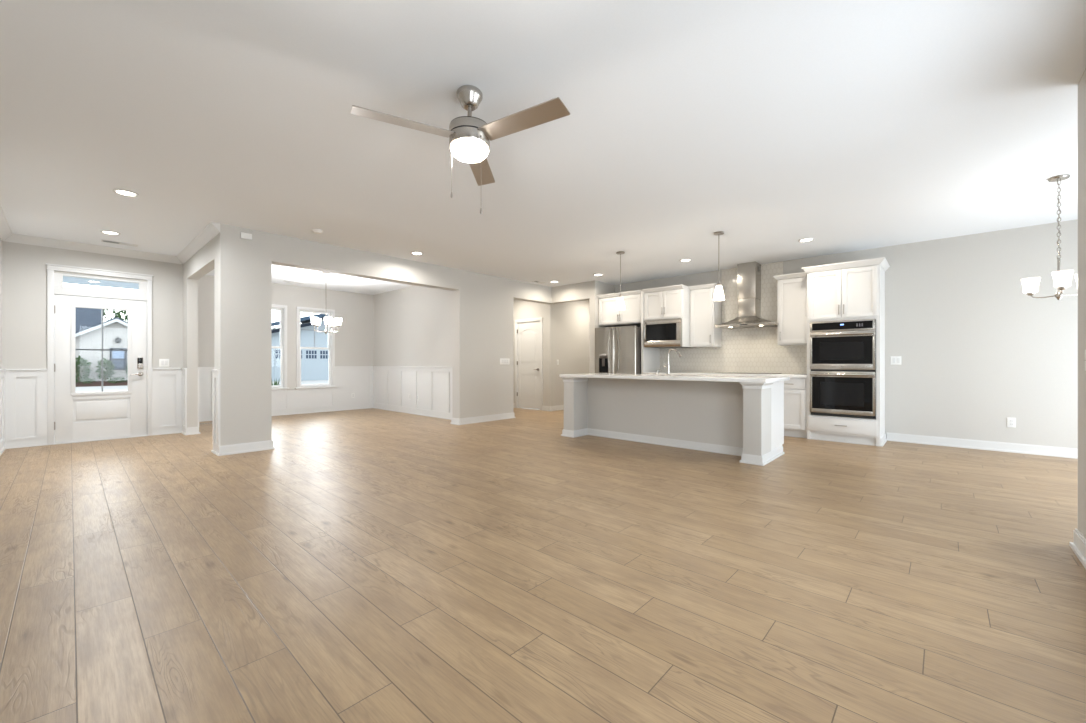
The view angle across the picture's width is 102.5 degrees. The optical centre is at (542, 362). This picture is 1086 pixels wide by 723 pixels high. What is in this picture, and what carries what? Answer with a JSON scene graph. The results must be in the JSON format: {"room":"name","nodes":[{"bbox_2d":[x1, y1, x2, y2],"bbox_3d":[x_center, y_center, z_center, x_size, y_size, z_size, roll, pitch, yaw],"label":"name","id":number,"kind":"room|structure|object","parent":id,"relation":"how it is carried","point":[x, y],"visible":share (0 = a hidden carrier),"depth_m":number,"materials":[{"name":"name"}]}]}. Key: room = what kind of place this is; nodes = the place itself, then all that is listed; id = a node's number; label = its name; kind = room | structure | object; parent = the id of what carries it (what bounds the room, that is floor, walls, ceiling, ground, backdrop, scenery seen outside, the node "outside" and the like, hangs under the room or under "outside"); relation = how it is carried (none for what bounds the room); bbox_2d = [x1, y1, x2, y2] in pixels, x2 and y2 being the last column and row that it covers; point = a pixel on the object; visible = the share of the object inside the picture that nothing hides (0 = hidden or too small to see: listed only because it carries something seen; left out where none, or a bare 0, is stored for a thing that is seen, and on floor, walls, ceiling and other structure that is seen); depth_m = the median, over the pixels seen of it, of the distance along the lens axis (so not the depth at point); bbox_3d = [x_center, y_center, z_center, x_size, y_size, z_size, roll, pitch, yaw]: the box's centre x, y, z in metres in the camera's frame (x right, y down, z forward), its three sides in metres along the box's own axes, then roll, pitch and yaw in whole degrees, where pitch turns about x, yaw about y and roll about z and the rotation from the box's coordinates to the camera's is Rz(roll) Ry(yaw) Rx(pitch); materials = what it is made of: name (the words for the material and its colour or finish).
{"room":"empty living room","nodes":[
{"label":"empty living room","id":0,"kind":"room"},
{"bbox_2d":[0,238,1,368],"bbox_3d":[-3.464,-0.274,2.320,9.680,2.743,0.120,0,0,43],"label":"wall","id":1,"kind":"structure","parent":0,"point":[0,238],"depth_m":5.41,"materials":[{"name":"beige paint"}]},
{"bbox_2d":[0,442,4,455],"bbox_3d":[-3.410,1.042,2.371,9.390,0.112,0.029,0,0,43],"label":"baseboard","id":2,"kind":"structure","parent":1,"relation":"attached to","point":[2,448],"depth_m":5.36,"materials":[{"name":"white wood"}]},
{"bbox_2d":[0,369,5,445],"bbox_3d":[-5.931,0.589,4.696,2.488,1.016,0.035,0,0,43],"label":"trim","id":3,"kind":"structure","parent":1,"relation":"attached to","point":[2,371],"depth_m":5.43,"materials":[{"name":"white wood"}]},
{"bbox_2d":[0,205,12,240],"bbox_3d":[-5.920,-1.597,4.726,2.505,0.098,0.092,0,0,43],"label":"trim","id":4,"kind":"structure","parent":1,"relation":"attached to","point":[5,230],"depth_m":5.18,"materials":[{"name":"white wood"}]},
{"bbox_2d":[2,241,182,368],"bbox_3d":[-6.278,-0.274,6.298,0.151,2.743,1.920,0,0,43],"label":"wall","id":5,"kind":"structure","parent":0,"point":[24,267],"depth_m":5.80,"materials":[{"name":"beige paint"}]},
{"bbox_2d":[4,368,181,440],"bbox_3d":[-6.254,0.589,6.187,0.035,1.016,1.791,0,0,43],"label":"wainscoting","id":6,"kind":"structure","parent":5,"relation":"attached to","point":[25,390],"depth_m":5.75,"materials":[{"name":"white wood"}]},
{"bbox_2d":[4,233,181,263],"bbox_3d":[-6.233,-1.597,6.168,0.092,0.098,1.790,0,0,43],"label":"trim","id":7,"kind":"structure","parent":5,"relation":"attached to","point":[16,238],"depth_m":6.07,"materials":[{"name":"white wood"}]},
{"bbox_2d":[4,426,181,448],"bbox_3d":[-6.256,1.041,6.189,0.029,0.112,1.790,0,0,43],"label":"baseboard","id":8,"kind":"structure","parent":5,"relation":"attached to","point":[171,430],"depth_m":5.75,"materials":[{"name":"white wood"}]},
{"bbox_2d":[46,263,152,444],"bbox_3d":[-6.295,-0.112,6.235,0.210,2.418,1.068,0,0,43],"label":"door","id":9,"kind":"structure","parent":5,"relation":"in","point":[73,416],"depth_m":6.14,"materials":[{"name":"white wood"}]},
{"bbox_2d":[63,276,137,289],"bbox_3d":[-7.922,-1.553,7.016,3.240,0.100,2.790,0,0,43],"label":"porch roof","id":10,"kind":"structure","parent":5,"relation":"attached to","point":[72,280],"depth_m":8.27,"materials":[{"name":"white"}]},
{"bbox_2d":[159,359,168,366],"bbox_3d":[-5.809,0.000,6.688,0.010,0.118,0.118,0,0,43],"label":"switch plate","id":11,"kind":"object","parent":5,"relation":"attached to","point":[162,362],"visible":1,"depth_m":6.68,"materials":[{"name":"white plastic"}]},
{"bbox_2d":[183,236,215,426],"bbox_3d":[-4.771,-0.274,6.127,2.298,2.743,0.131,0,0,43],"label":"wall","id":12,"kind":"structure","parent":0,"point":[201,263],"depth_m":6.66,"materials":[{"name":"beige paint"}]},
{"bbox_2d":[176,222,219,263],"bbox_3d":[-4.772,-1.597,5.976,2.501,0.098,0.092,0,0,43],"label":"trim","id":13,"kind":"structure","parent":12,"relation":"attached to","point":[212,229],"depth_m":5.73,"materials":[{"name":"white wood"}]},
{"bbox_2d":[181,427,218,455],"bbox_3d":[-4.685,1.041,6.047,2.533,0.112,0.187,0,0,43],"label":"baseboard","id":14,"kind":"structure","parent":12,"relation":"attached to","point":[189,430],"depth_m":6.64,"materials":[{"name":"white wood"}]},
{"bbox_2d":[181,368,219,446],"bbox_3d":[-4.742,0.589,5.989,2.484,1.016,0.035,0,0,43],"label":"trim","id":15,"kind":"structure","parent":12,"relation":"attached to","point":[215,373],"depth_m":5.31,"materials":[{"name":"white wood"}]},
{"bbox_2d":[198,275,372,389],"bbox_3d":[-5.372,-0.274,9.338,0.150,2.743,3.780,0,0,43],"label":"wall","id":16,"kind":"structure","parent":0,"point":[354,337],"depth_m":9.66,"materials":[{"name":"beige paint"}]},
{"bbox_2d":[272,304,288,390],"bbox_3d":[-5.701,-0.295,8.936,0.190,1.815,0.850,0,0,43],"label":"window","id":17,"kind":"structure","parent":16,"relation":"in","point":[282,308],"depth_m":9.16,"materials":[{"name":"white wood"}]},
{"bbox_2d":[198,366,372,415],"bbox_3d":[-5.345,0.589,9.231,0.035,1.016,3.661,0,0,43],"label":"trim","id":18,"kind":"structure","parent":16,"relation":"attached to","point":[358,380],"depth_m":9.75,"materials":[{"name":"white wood"}]},
{"bbox_2d":[199,404,372,421],"bbox_3d":[-5.347,1.042,9.233,0.028,0.112,3.660,0,0,43],"label":"baseboard","id":19,"kind":"structure","parent":16,"relation":"attached to","point":[366,406],"depth_m":9.55,"materials":[{"name":"white wood"}]},
{"bbox_2d":[295,307,336,389],"bbox_3d":[-5.042,-0.295,9.652,0.191,1.815,0.850,0,0,43],"label":"window","id":20,"kind":"structure","parent":16,"relation":"in","point":[331,313],"depth_m":9.68,"materials":[{"name":"white wood"}]},
{"bbox_2d":[216,224,554,445],"bbox_3d":[-1.851,-0.274,7.448,0.208,2.743,6.031,0,0,43],"label":"wall","id":21,"kind":"structure","parent":0,"point":[482,304],"depth_m":5.97,"materials":[{"name":"beige paint"}]},
{"bbox_2d":[240,232,251,239],"bbox_3d":[-3.634,-1.552,5.340,0.028,0.068,0.115,0,0,43],"label":"door chime","id":22,"kind":"object","parent":21,"relation":"attached to","point":[242,235],"visible":1,"depth_m":5.33,"materials":[{"name":"white plastic"}]},
{"bbox_2d":[218,412,515,455],"bbox_3d":[-2.302,1.041,7.007,0.328,0.112,4.826,0,0,43],"label":"baseboard","id":23,"kind":"structure","parent":21,"relation":"attached to","point":[262,445],"depth_m":5.50,"materials":[{"name":"white wood"}]},
{"bbox_2d":[500,358,509,364],"bbox_3d":[-0.743,-0.025,8.492,0.010,0.118,0.236,0,0,43],"label":"switch plate","id":24,"kind":"object","parent":21,"relation":"attached to","point":[503,361],"visible":1,"depth_m":8.48,"materials":[{"name":"white plastic"}]},
{"bbox_2d":[373,286,451,366],"bbox_3d":[-2.720,-0.274,9.383,3.691,2.743,0.120,0,0,43],"label":"wall","id":25,"kind":"structure","parent":0,"point":[412,326],"depth_m":9.36,"materials":[{"name":"beige paint"}]},
{"bbox_2d":[373,366,451,414],"bbox_3d":[-2.765,0.590,9.320,3.674,1.016,0.034,0,0,43],"label":"trim","id":26,"kind":"structure","parent":25,"relation":"attached to","point":[392,385],"depth_m":9.29,"materials":[{"name":"white wood"}]},
{"bbox_2d":[373,404,451,419],"bbox_3d":[-2.770,1.042,9.329,3.692,0.112,0.028,0,0,43],"label":"baseboard","id":27,"kind":"structure","parent":25,"relation":"attached to","point":[383,407],"depth_m":9.30,"materials":[{"name":"white wood"}]},
{"bbox_2d":[514,299,553,405],"bbox_3d":[-0.503,-0.274,10.577,1.930,2.743,0.120,0,0,43],"label":"wall","id":28,"kind":"structure","parent":0,"point":[522,309],"depth_m":9.98,"materials":[{"name":"beige paint"}]},
{"bbox_2d":[515,317,542,409],"bbox_3d":[-0.319,0.026,10.377,0.918,2.142,0.166,0,0,43],"label":"door","id":29,"kind":"structure","parent":28,"relation":"in","point":[528,332],"depth_m":10.34,"materials":[{"name":"white wood"}]},
{"bbox_2d":[514,403,549,410],"bbox_3d":[-0.543,1.042,10.514,1.958,0.112,0.028,0,0,43],"label":"baseboard","id":30,"kind":"structure","parent":28,"relation":"attached to","point":[544,408],"depth_m":9.96,"materials":[{"name":"white wood"}]},
{"bbox_2d":[0,408,1085,722],"bbox_3d":[0.241,1.147,6.167,12.700,0.100,10.800,0,0,43],"label":"floor","id":31,"kind":"structure","parent":0,"point":[370,565],"depth_m":2.21,"materials":[{"name":"brown wood"}]},
{"bbox_2d":[595,326,640,373],"bbox_3d":[1.584,0.206,8.565,0.918,1.782,0.848,0,0,43],"label":"refrigerator","id":32,"kind":"object","parent":31,"relation":"on","point":[617,349],"visible":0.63,"depth_m":8.23,"materials":[{"name":"silver metal"}]},
{"bbox_2d":[599,354,606,357],"bbox_3d":[1.168,-0.125,8.457,0.160,0.085,0.025,0,0,43],"label":"water dispenser","id":33,"kind":"object","parent":32,"relation":"attached to","point":[600,355],"depth_m":8.45,"materials":[{"name":"silver metal"}]},
{"bbox_2d":[641,290,659,373],"bbox_3d":[2.056,-0.123,8.319,0.046,2.440,0.645,0,0,43],"label":"end panel","id":34,"kind":"object","parent":31,"relation":"on","point":[650,357],"visible":0.31,"depth_m":8.15,"materials":[{"name":"white wood"}]},
{"bbox_2d":[561,377,783,465],"bbox_3d":[1.639,0.655,5.954,2.825,0.884,0.981,0,0,43],"label":"kitchen island","id":35,"kind":"object","parent":31,"relation":"on","point":[745,420],"visible":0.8,"depth_m":5.61,"materials":[{"name":"beige paint"}]},
{"bbox_2d":[559,373,789,382],"bbox_3d":[1.636,0.192,5.943,2.866,0.040,0.990,0,0,43],"label":"island countertop","id":36,"kind":"structure","parent":35,"relation":"on","point":[756,379],"depth_m":5.46,"materials":[{"name":"white stone"}]},
{"bbox_2d":[663,348,681,374],"bbox_3d":[1.829,-0.019,6.158,0.055,0.382,0.289,0,0,-38],"label":"faucet","id":37,"kind":"object","parent":36,"relation":"on","point":[669,350],"visible":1,"depth_m":6.20,"materials":[{"name":"silver metal"}]},
{"bbox_2d":[784,378,806,437],"bbox_3d":[3.838,0.658,6.662,0.456,0.879,0.669,0,0,43],"label":"base cabinet","id":38,"kind":"object","parent":31,"relation":"on","point":[795,389],"visible":0.5,"depth_m":6.39,"materials":[{"name":"white wood"}]},
{"bbox_2d":[643,372,806,377],"bbox_3d":[3.037,0.197,7.400,2.640,0.040,0.652,0,0,43],"label":"countertop","id":39,"kind":"structure","parent":38,"relation":"on","point":[671,373],"depth_m":6.97,"materials":[{"name":"white stone"}]},
{"bbox_2d":[719,372,781,373],"bbox_3d":[3.344,0.171,7.130,0.890,0.013,0.500,0,0,43],"label":"cooktop","id":40,"kind":"object","parent":39,"relation":"in","point":[719,372],"visible":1,"depth_m":7.00,"materials":[{"name":"silver metal"}]},
{"bbox_2d":[802,257,889,446],"bbox_3d":[4.303,-0.134,6.203,0.939,2.462,0.715,0,0,43],"label":"tall cabinet","id":41,"kind":"object","parent":31,"relation":"on","point":[851,290],"visible":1,"depth_m":5.95,"materials":[{"name":"white wood"}]},
{"bbox_2d":[810,319,875,418],"bbox_3d":[4.275,0.078,6.180,0.748,1.314,0.692,0,0,43],"label":"double oven","id":42,"kind":"object","parent":41,"relation":"in","point":[842,353],"visible":1,"depth_m":5.95,"materials":[{"name":"metal"}]},
{"bbox_2d":[0,0,1085,294],"bbox_3d":[0.241,-1.721,6.167,12.700,0.150,10.800,0,0,43],"label":"ceiling","id":43,"kind":"structure","parent":0,"point":[769,125],"depth_m":3.04,"materials":[{"name":"paint"}]},
{"bbox_2d":[100,230,120,234],"bbox_3d":[-5.457,-1.640,5.500,0.188,0.009,0.188,0,0,43],"label":"recessed light","id":44,"kind":"object","parent":43,"relation":"in","point":[102,231],"visible":1,"depth_m":5.49,"materials":[{"name":"white"}]},
{"bbox_2d":[101,240,137,246],"bbox_3d":[-5.817,-1.642,5.995,0.120,0.006,0.360,0,0,43],"label":"ceiling vent","id":45,"kind":"object","parent":43,"relation":"in","point":[106,241],"visible":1,"depth_m":5.99,"materials":[{"name":"white metal"}]},
{"bbox_2d":[112,189,138,196],"bbox_3d":[-4.031,-1.640,4.215,0.188,0.009,0.188,0,0,43],"label":"recessed light","id":46,"kind":"object","parent":43,"relation":"in","point":[123,192],"visible":1,"depth_m":4.20,"materials":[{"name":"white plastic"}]},
{"bbox_2d":[312,229,322,233],"bbox_3d":[-2.807,-1.627,5.426,0.124,0.036,0.124,0,0,43],"label":"smoke detector","id":47,"kind":"object","parent":43,"relation":"attached to","point":[316,231],"visible":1,"depth_m":5.39,"materials":[{"name":"white plastic"}]},
{"bbox_2d":[310,272,341,333],"bbox_3d":[-3.941,-1.083,7.891,0.513,1.124,0.503,0,0,43],"label":"chandelier","id":48,"kind":"object","parent":43,"relation":"hanging from","point":[315,321],"visible":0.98,"depth_m":7.90,"materials":[{"name":"white glass"}]},
{"bbox_2d":[410,252,422,254],"bbox_3d":[-1.890,-1.640,6.539,0.188,0.009,0.188,0,0,43],"label":"recessed light","id":49,"kind":"object","parent":43,"relation":"in","point":[413,253],"visible":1,"depth_m":6.54,"materials":[{"name":"white"}]},
{"bbox_2d":[350,85,569,213],"bbox_3d":[-0.416,-1.258,2.549,1.138,0.772,1.181,0,0,43],"label":"ceiling fan","id":50,"kind":"object","parent":43,"relation":"hanging from","point":[470,137],"visible":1,"depth_m":2.54,"materials":[{"name":"silver metal"}]},
{"bbox_2d":[616,251,624,309],"bbox_3d":[1.154,-1.218,6.495,0.140,0.852,0.140,0,0,43],"label":"pendant lamp","id":51,"kind":"object","parent":43,"relation":"hanging from","point":[620,305],"visible":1,"depth_m":6.47,"materials":[{"name":"white glass"}]},
{"bbox_2d":[679,259,691,261],"bbox_3d":[2.281,-1.640,6.980,0.188,0.009,0.188,0,0,43],"label":"recessed light","id":52,"kind":"object","parent":43,"relation":"in","point":[681,260],"visible":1,"depth_m":6.99,"materials":[{"name":"white"}]},
{"bbox_2d":[713,231,724,300],"bbox_3d":[2.223,-1.218,5.511,0.140,0.852,0.140,0,0,43],"label":"pendant lamp","id":53,"kind":"object","parent":43,"relation":"hanging from","point":[718,294],"visible":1,"depth_m":5.48,"materials":[{"name":"white glass"}]},
{"bbox_2d":[798,238,813,241],"bbox_3d":[3.518,-1.640,5.828,0.188,0.009,0.188,0,0,43],"label":"recessed light","id":54,"kind":"object","parent":43,"relation":"in","point":[803,239],"visible":1,"depth_m":5.82,"materials":[{"name":"white"}]},
{"bbox_2d":[1021,174,1077,299],"bbox_3d":[4.542,-1.101,3.829,0.444,1.087,0.405,0,0,43],"label":"chandelier","id":55,"kind":"object","parent":43,"relation":"hanging from","point":[1062,279],"visible":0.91,"depth_m":3.85,"materials":[{"name":"white glass"}]},
{"bbox_2d":[1057,286,1067,289],"bbox_3d":[4.443,-0.658,3.729,0.056,0.072,0.056,0,0,43],"label":"socket","id":56,"kind":"object","parent":55,"relation":"attached to","point":[1059,287],"depth_m":3.71,"materials":[{"name":"silver metal"}]},
{"bbox_2d":[554,299,589,405],"bbox_3d":[1.043,-0.274,10.920,0.120,2.743,2.480,0,0,43],"label":"wall","id":57,"kind":"structure","parent":0,"point":[571,319],"depth_m":10.41,"materials":[{"name":"beige paint"}]},
{"bbox_2d":[550,405,563,410],"bbox_3d":[1.048,1.041,10.816,0.028,0.112,2.628,0,0,43],"label":"baseboard","id":58,"kind":"structure","parent":57,"relation":"attached to","point":[558,407],"depth_m":10.02,"materials":[{"name":"white wood"}]},
{"bbox_2d":[552,281,598,372],"bbox_3d":[0.654,-0.274,9.158,1.164,2.743,0.121,0,0,43],"label":"wall","id":59,"kind":"structure","parent":0,"point":[584,290],"depth_m":8.81,"materials":[{"name":"beige paint"}]},
{"bbox_2d":[599,282,614,327],"bbox_3d":[2.000,-0.274,9.862,0.138,2.743,2.740,0,0,43],"label":"wall","id":60,"kind":"structure","parent":0,"point":[604,288],"depth_m":8.99,"materials":[{"name":"beige paint"}]},
{"bbox_2d":[615,219,1077,448],"bbox_3d":[4.312,-0.274,6.764,7.460,2.743,0.120,0,0,43],"label":"wall","id":61,"kind":"structure","parent":0,"point":[976,351],"depth_m":5.54,"materials":[{"name":"beige paint"}]},
{"bbox_2d":[597,290,640,326],"bbox_3d":[1.669,-1.050,8.663,0.987,0.605,0.664,0,0,43],"label":"upper cabinet","id":62,"kind":"object","parent":61,"relation":"attached to","point":[609,316],"visible":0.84,"depth_m":8.46,"materials":[{"name":"white wood"}]},
{"bbox_2d":[642,284,689,346],"bbox_3d":[2.341,-0.816,8.031,0.761,1.074,0.684,0,0,43],"label":"upper cabinet","id":63,"kind":"object","parent":61,"relation":"attached to","point":[667,302],"visible":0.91,"depth_m":7.74,"materials":[{"name":"white wood"}]},
{"bbox_2d":[644,318,688,347],"bbox_3d":[2.326,-0.528,8.016,0.714,0.486,0.706,0,0,43],"label":"microwave","id":64,"kind":"object","parent":63,"relation":"in","point":[665,333],"visible":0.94,"depth_m":7.77,"materials":[{"name":"silver metal"}]},
{"bbox_2d":[688,283,723,347],"bbox_3d":[2.888,-0.815,7.710,0.471,1.075,0.414,0,0,43],"label":"upper cabinet","id":65,"kind":"object","parent":61,"relation":"attached to","point":[705,313],"visible":0.97,"depth_m":7.61,"materials":[{"name":"white wood"}]},
{"bbox_2d":[660,261,806,373],"bbox_3d":[3.261,-0.734,7.644,2.640,1.820,0.007,0,0,43],"label":"backsplash","id":66,"kind":"structure","parent":61,"relation":"attached to","point":[749,350],"depth_m":7.44,"materials":[{"name":"tile"}]},
{"bbox_2d":[715,261,777,328],"bbox_3d":[3.387,-1.114,7.162,0.910,1.061,0.530,0,0,43],"label":"range hood","id":67,"kind":"object","parent":61,"relation":"attached to","point":[748,274],"visible":0.98,"depth_m":7.15,"materials":[{"name":"silver metal"}]},
{"bbox_2d":[773,272,806,345],"bbox_3d":[3.907,-0.815,6.772,0.502,1.075,0.415,0,0,43],"label":"upper cabinet","id":68,"kind":"object","parent":61,"relation":"attached to","point":[791,288],"visible":0.81,"depth_m":6.66,"materials":[{"name":"white wood"}]},
{"bbox_2d":[891,356,900,364],"bbox_3d":[4.938,-0.032,6.099,0.118,0.118,0.010,0,0,43],"label":"switch plate","id":69,"kind":"object","parent":61,"relation":"attached to","point":[895,360],"visible":1,"depth_m":6.10,"materials":[{"name":"white plastic"}]},
{"bbox_2d":[887,432,1077,458],"bbox_3d":[5.888,1.042,5.213,2.800,0.112,0.029,0,0,43],"label":"baseboard","id":70,"kind":"structure","parent":61,"relation":"attached to","point":[920,439],"depth_m":5.48,"materials":[{"name":"white wood"}]},
{"bbox_2d":[1007,417,1015,427],"bbox_3d":[5.751,0.733,5.352,0.072,0.118,0.008,0,0,43],"label":"outlet plate","id":71,"kind":"object","parent":61,"relation":"attached to","point":[1011,422],"visible":1,"depth_m":5.35,"materials":[{"name":"white plastic"}]},
{"bbox_2d":[1078,68,1085,538],"bbox_3d":[1.650,-0.274,0.832,0.141,2.743,4.621,0,0,43],"label":"wall","id":72,"kind":"structure","parent":0,"point":[1082,83],"depth_m":2.49,"materials":[{"name":"beige paint"}]},
{"bbox_2d":[1069,529,1085,568],"bbox_3d":[2.194,1.041,0.351,1.648,0.112,4.648,0,0,43],"label":"baseboard","id":73,"kind":"structure","parent":72,"relation":"attached to","point":[1079,545],"depth_m":2.47,"materials":[{"name":"white wood"}]},
{"bbox_3d":[-6.239,-0.274,7.478,1.393,2.743,0.130,0,0,43],"label":"wall","id":74,"kind":"structure","parent":0,"visible":0},
{"bbox_2d":[198,368,199,426],"bbox_3d":[-5.942,0.589,7.316,1.707,1.016,0.034,0,0,43],"label":"trim","id":75,"kind":"structure","parent":74,"relation":"attached to","point":[198,368],"depth_m":6.73,"materials":[{"name":"white wood"}]},
{"label":"outside","id":76,"kind":"structure","parent":0,"visible":0},
{"bbox_2d":[76,380,327,391],"bbox_3d":[-20.287,1.397,28.877,51.031,0.300,75.000,0,0,43],"label":"ground","id":77,"kind":"structure","parent":76,"point":[91,388],"depth_m":21.97,"materials":[{"name":"concrete"}]},
{"bbox_2d":[76,308,127,380],"bbox_3d":[-29.380,-1.202,23.601,7.800,4.900,13.520,0,0,43],"label":"house","id":78,"kind":"structure","parent":77,"relation":"on","point":[88,320],"depth_m":24.19,"materials":[{"name":"white"}]},
{"bbox_2d":[76,380,127,386],"bbox_3d":[-24.467,1.123,22.870,0.980,0.250,12.500,0,0,43],"label":"mulch bed","id":79,"kind":"object","parent":77,"relation":"on","point":[94,383],"visible":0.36,"depth_m":23.42,"materials":[{"name":"brown soil"}]},
{"bbox_2d":[76,355,92,382],"bbox_3d":[-24.337,0.317,22.906,0.956,1.472,0.995,0,0,43],"label":"shrub","id":80,"kind":"object","parent":79,"relation":"on","point":[79,360],"visible":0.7,"depth_m":22.94,"materials":[{"name":"green plant"}]},
{"bbox_2d":[76,377,93,383],"bbox_3d":[-24.075,0.953,22.938,0.755,0.390,0.823,0,0,8],"label":"ground cover","id":81,"kind":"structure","parent":79,"relation":"on","point":[86,380],"depth_m":22.88,"materials":[{"name":"green plant"}]},
{"bbox_2d":[95,358,114,381],"bbox_3d":[-23.712,0.378,23.618,0.772,1.350,0.754,0,0,-22],"label":"shrub","id":82,"kind":"object","parent":79,"relation":"on","point":[109,366],"visible":0.88,"depth_m":23.57,"materials":[{"name":"green plant"}]},
{"bbox_2d":[108,377,126,383],"bbox_3d":[-23.263,0.965,23.811,0.796,0.389,0.794,0,0,-19],"label":"ground cover","id":83,"kind":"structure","parent":79,"relation":"on","point":[111,379],"depth_m":23.75,"materials":[{"name":"green plant"}]},
{"bbox_2d":[103,309,127,321],"bbox_3d":[-32.811,-1.888,33.717,3.498,6.280,3.643,0,0,43],"label":"tree","id":84,"kind":"object","parent":77,"relation":"on","point":[115,314],"visible":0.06,"depth_m":33.50,"materials":[{"name":"green plant"}]},
{"bbox_2d":[272,314,327,380],"bbox_3d":[-19.165,-1.292,33.145,8.900,5.080,9.600,0,0,43],"label":"garage","id":85,"kind":"structure","parent":77,"relation":"on","point":[314,362],"depth_m":30.77,"materials":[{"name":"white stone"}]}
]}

